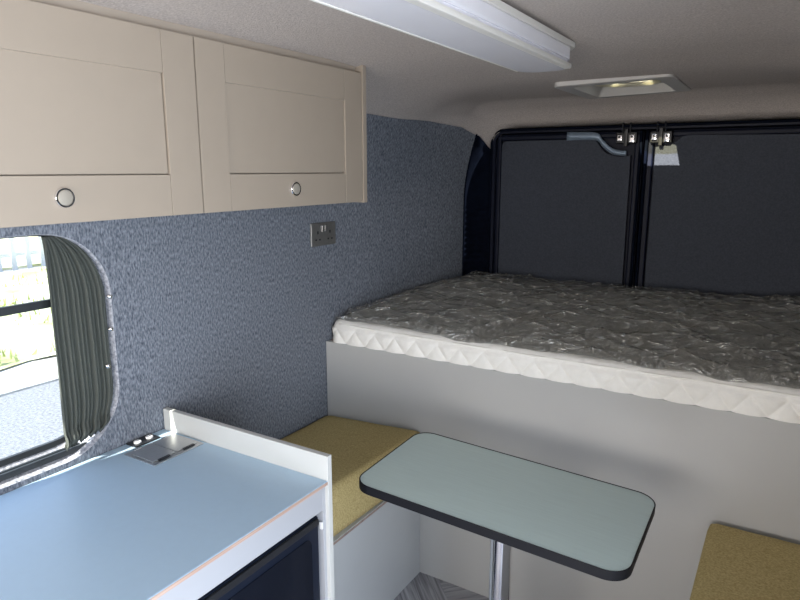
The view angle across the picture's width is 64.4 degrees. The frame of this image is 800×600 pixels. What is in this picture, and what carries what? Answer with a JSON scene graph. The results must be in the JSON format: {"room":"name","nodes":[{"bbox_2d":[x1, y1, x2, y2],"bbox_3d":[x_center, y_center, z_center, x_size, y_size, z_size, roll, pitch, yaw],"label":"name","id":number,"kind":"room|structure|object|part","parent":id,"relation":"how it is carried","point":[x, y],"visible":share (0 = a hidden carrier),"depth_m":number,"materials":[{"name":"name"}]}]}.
{"room":"vehicle interior","nodes":[
{"label":"vehicle interior","id":0,"kind":"room"},
{"bbox_2d":[0,114,475,494],"bbox_3d":[-1.028,0.338,1.215,0.255,1.850,5.130,7,14,31],"label":"wall","id":1,"kind":"structure","parent":0,"point":[229,317],"depth_m":2.14,"materials":[{"name":"carpet"}]},
{"bbox_2d":[0,235,86,481],"bbox_3d":[-1.037,0.174,1.333,0.054,0.640,0.972,7,14,31],"label":"window","id":2,"kind":"structure","parent":1,"relation":"in","point":[41,304],"depth_m":1.56,"materials":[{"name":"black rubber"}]},
{"bbox_3d":[-1.027,0.442,1.386,0.009,0.016,0.720,7,14,31],"label":"curtain rail","id":3,"kind":"part","parent":2,"relation":"part of","materials":[{"name":"silver metal"}]},
{"bbox_3d":[-1.016,0.444,1.380,0.009,0.016,0.720,7,14,31],"label":"curtain rail","id":4,"kind":"part","parent":2,"relation":"part of","materials":[{"name":"grey metal"}]},
{"bbox_2d":[41,236,112,450],"bbox_3d":[-0.808,0.104,1.628,0.038,0.546,0.163,7,14,31],"label":"curtain","id":5,"kind":"object","parent":2,"relation":"hanging from","point":[76,289],"visible":1,"depth_m":1.62,"materials":[{"name":"grey fabric"}]},
{"bbox_2d":[0,0,366,227],"bbox_3d":[-0.555,-0.424,1.520,0.212,0.429,1.375,7,14,31],"label":"upper cabinet","id":6,"kind":"object","parent":1,"relation":"attached to","point":[106,113],"visible":0.99,"depth_m":1.38,"materials":[{"name":"wood"}]},
{"bbox_3d":[-0.643,-0.196,1.221,0.007,0.040,0.040,7,14,31],"label":"push knob","id":7,"kind":"part","parent":6,"relation":"part of","materials":[{"name":"silver metal"}]},
{"bbox_3d":[-0.657,-0.348,1.194,0.012,0.218,0.503,7,14,31],"label":"door panel","id":8,"kind":"part","parent":6,"relation":"part of","materials":[{"name":"wood"}]},
{"bbox_3d":[-0.654,-0.345,1.197,0.018,0.398,0.678,7,14,31],"label":"cabinet door","id":9,"kind":"part","parent":6,"relation":"part of","materials":[{"name":"wood"}]},
{"bbox_3d":[-0.503,-0.611,1.434,0.018,0.026,1.351,7,14,31],"label":"filler rail","id":10,"kind":"part","parent":6,"relation":"part of","materials":[{"name":"wood"}]},
{"bbox_3d":[-0.301,-0.460,1.756,0.018,0.398,0.656,7,14,31],"label":"cabinet door","id":11,"kind":"part","parent":6,"relation":"part of","materials":[{"name":"wood"}]},
{"bbox_3d":[-0.304,-0.463,1.753,0.012,0.218,0.482,7,14,31],"label":"door panel","id":12,"kind":"part","parent":6,"relation":"part of","materials":[{"name":"wood"}]},
{"bbox_3d":[-0.291,-0.311,1.780,0.007,0.040,0.040,7,14,31],"label":"push knob","id":13,"kind":"part","parent":6,"relation":"part of","materials":[{"name":"silver metal"}]},
{"bbox_3d":[-0.201,-0.540,2.085,0.208,0.429,0.020,7,14,31],"label":"panel","id":14,"kind":"part","parent":6,"relation":"part of","materials":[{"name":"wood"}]},
{"bbox_2d":[310,221,335,246],"bbox_3d":[-0.286,-0.247,2.378,0.012,0.086,0.145,7,14,31],"label":"wall socket","id":15,"kind":"object","parent":1,"relation":"attached to","point":[323,233],"visible":1,"depth_m":2.37,"materials":[{"name":"silver metal"}]},
{"bbox_2d":[462,134,489,278],"bbox_3d":[0.375,-0.263,3.208,0.177,1.125,0.062,-8,14,-33],"label":"trim","id":16,"kind":"structure","parent":1,"relation":"attached to","point":[478,178],"depth_m":3.19,"materials":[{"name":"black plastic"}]},
{"bbox_2d":[78,0,799,147],"bbox_3d":[-0.281,-0.353,0.610,1.666,0.267,5.142,7,14,31],"label":"ceiling","id":17,"kind":"structure","parent":0,"point":[739,60],"depth_m":1.87,"materials":[{"name":"grey fabric"}]},
{"bbox_2d":[310,0,574,72],"bbox_3d":[0.102,-0.569,1.274,0.158,0.068,1.205,7,14,31],"label":"ceiling light","id":18,"kind":"object","parent":17,"relation":"attached to","point":[496,32],"visible":1,"depth_m":1.29,"materials":[{"name":"white plastic"}]},
{"bbox_2d":[554,74,690,98],"bbox_3d":[0.842,-0.859,2.361,0.404,0.155,0.465,7,14,31],"label":"ceiling light","id":19,"kind":"object","parent":17,"relation":"in","point":[661,83],"visible":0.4,"depth_m":2.43,"materials":[{"name":"white plastic"}]},
{"bbox_2d":[394,572,488,599],"bbox_3d":[-0.273,1.362,0.974,1.820,0.060,5.170,7,14,31],"label":"floor","id":20,"kind":"structure","parent":0,"point":[423,586],"depth_m":2.31,"materials":[{"name":"grey plastic"}]},
{"bbox_2d":[156,407,334,599],"bbox_3d":[-0.724,0.845,1.299,0.601,0.823,1.151,7,14,31],"label":"base cabinet","id":21,"kind":"object","parent":20,"relation":"on","point":[298,458],"visible":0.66,"depth_m":1.56,"materials":[{"name":"white laminate"}]},
{"bbox_2d":[0,429,327,599],"bbox_3d":[-0.730,0.509,1.223,0.604,0.010,1.136,7,14,31],"label":"countertop","id":22,"kind":"structure","parent":21,"relation":"on","point":[110,525],"depth_m":1.37,"materials":[{"name":"blue laminate"}]},
{"bbox_2d":[126,434,160,447],"bbox_3d":[-0.713,0.389,1.765,0.044,0.008,0.080,7,14,31],"label":"socket","id":23,"kind":"object","parent":22,"relation":"on","point":[148,438],"visible":1,"depth_m":1.76,"materials":[{"name":"black plastic"}]},
{"bbox_2d":[124,434,203,465],"bbox_3d":[-0.635,0.400,1.714,0.124,0.008,0.160,7,14,31],"label":"socket","id":24,"kind":"object","parent":22,"relation":"on","point":[168,447],"visible":1,"depth_m":1.70,"materials":[{"name":"metal"}]},
{"bbox_3d":[-0.655,0.405,1.684,0.097,0.003,0.071,7,14,31],"label":"lid","id":25,"kind":"part","parent":24,"relation":"part of","materials":[{"name":"metal"}]},
{"bbox_3d":[-0.617,0.393,1.745,0.097,0.003,0.071,7,14,31],"label":"lid","id":26,"kind":"part","parent":24,"relation":"part of","materials":[{"name":"metal"}]},
{"bbox_3d":[-0.487,0.576,1.089,0.017,0.066,1.106,7,14,31],"label":"rail","id":27,"kind":"part","parent":21,"relation":"part of","materials":[{"name":"laminate"}]},
{"bbox_3d":[-0.196,0.815,1.625,0.026,0.750,0.010,7,14,31],"label":"post","id":28,"kind":"part","parent":21,"relation":"part of","materials":[{"name":"white laminate"}]},
{"bbox_2d":[198,516,322,599],"bbox_3d":[-0.614,0.881,1.441,0.537,0.655,0.755,7,14,31],"label":"fridge","id":29,"kind":"object","parent":20,"relation":"on","point":[289,569],"visible":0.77,"depth_m":1.45,"materials":[{"name":"black plastic"}]},
{"bbox_2d":[333,501,419,599],"bbox_3d":[-0.300,0.875,2.175,0.428,0.410,0.741,7,14,31],"label":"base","id":30,"kind":"object","parent":20,"relation":"on","point":[376,556],"visible":0.18,"depth_m":2.13,"materials":[{"name":"grey laminate"}]},
{"bbox_2d":[280,416,419,536],"bbox_3d":[-0.297,0.593,2.116,0.431,0.165,0.737,7,14,31],"label":"seat cushion","id":31,"kind":"object","parent":30,"relation":"on","point":[354,446],"visible":0.41,"depth_m":2.15,"materials":[{"name":"yellow fabric"}]},
{"bbox_3d":[-0.300,0.680,2.135,0.428,0.011,0.741,7,14,31],"label":"lid","id":32,"kind":"part","parent":30,"relation":"part of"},
{"bbox_2d":[359,432,655,599],"bbox_3d":[0.264,0.816,1.690,0.693,0.719,0.372,7,14,31],"label":"table","id":33,"kind":"object","parent":20,"relation":"on","point":[591,526],"visible":1,"depth_m":1.58,"materials":[{"name":"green laminate"}]},
{"bbox_2d":[326,339,799,599],"bbox_3d":[0.753,0.583,2.511,1.813,0.848,1.023,7,14,31],"label":"bed base","id":34,"kind":"object","parent":20,"relation":"on","point":[700,467],"visible":0.33,"depth_m":1.97,"materials":[{"name":"grey wood"}]},
{"bbox_2d":[332,275,799,423],"bbox_3d":[0.768,0.098,2.430,1.802,0.132,1.082,7,14,31],"label":"mattress","id":35,"kind":"object","parent":34,"relation":"on","point":[734,355],"visible":1,"depth_m":2.18,"materials":[{"name":"white fabric"}]},
{"bbox_3d":[0.804,1.043,1.343,0.430,0.416,1.026,7,14,31],"label":"seat","id":36,"kind":"object","parent":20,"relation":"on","visible":0},
{"bbox_2d":[690,524,799,599],"bbox_3d":[0.797,0.782,1.284,0.432,0.117,1.011,7,14,31],"label":"seat cushion","id":37,"kind":"object","parent":36,"relation":"on","point":[735,564],"visible":1,"depth_m":1.58,"materials":[{"name":"yellow fabric"}]},
{"bbox_3d":[1.120,-0.067,2.935,1.970,1.950,0.028,7,14,31],"label":"wall","id":38,"kind":"structure","parent":0,"visible":0},
{"bbox_2d":[487,119,799,276],"bbox_3d":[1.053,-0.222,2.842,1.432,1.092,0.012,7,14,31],"label":"door frame","id":39,"kind":"structure","parent":38,"relation":"attached to","point":[775,120],"depth_m":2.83,"materials":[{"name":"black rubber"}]},
{"bbox_2d":[494,123,799,288],"bbox_3d":[1.065,-0.109,2.894,1.450,1.350,0.100,7,14,31],"label":"door","id":40,"kind":"structure","parent":38,"relation":"in","point":[567,212],"depth_m":2.98,"materials":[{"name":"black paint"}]},
{"bbox_2d":[634,121,799,304],"bbox_3d":[1.362,-0.071,2.708,0.685,1.350,0.090,7,14,31],"label":"door","id":41,"kind":"structure","parent":38,"relation":"in","point":[719,218],"depth_m":2.65,"materials":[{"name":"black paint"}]},
{"label":"outside","id":42,"kind":"structure","parent":0,"visible":0},
{"bbox_2d":[0,266,63,458],"bbox_3d":[0.000,2.204,0.452,120.000,0.300,120.000,7,14,31],"label":"gravel ground","id":43,"kind":"structure","parent":42,"point":[31,417],"depth_m":5.47,"materials":[{"name":"grey gravel"}]},
{"bbox_2d":[0,236,45,272],"bbox_3d":[-7.882,-1.164,13.130,0.085,1.200,12.000,7,14,31],"label":"picket fence","id":44,"kind":"object","parent":43,"relation":"on","point":[27,252],"visible":0.03,"depth_m":13.21,"materials":[{"name":"white wood"}]},
{"bbox_3d":[-7.893,-0.960,13.178,0.060,0.080,12.000,7,14,31],"label":"rail","id":45,"kind":"part","parent":44,"relation":"part of","materials":[{"name":"white wood"}]},
{"bbox_2d":[0,355,58,396],"bbox_3d":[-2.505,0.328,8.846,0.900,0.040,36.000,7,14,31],"label":"strip","id":46,"kind":"object","parent":43,"relation":"on","point":[40,371],"depth_m":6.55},
{"bbox_2d":[0,266,55,369],"bbox_3d":[-3.829,-0.678,13.074,6.590,0.230,42.002,7,14,31],"label":"grass","id":47,"kind":"structure","parent":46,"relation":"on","point":[26,336],"depth_m":8.45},
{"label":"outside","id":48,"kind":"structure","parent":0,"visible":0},
{"bbox_2d":[0,236,40,269],"bbox_3d":[-12.547,-4.243,31.037,25.800,0.070,80.000,7,14,31],"label":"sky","id":49,"kind":"structure","parent":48,"point":[19,241],"depth_m":16.24,"materials":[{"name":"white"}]}
]}

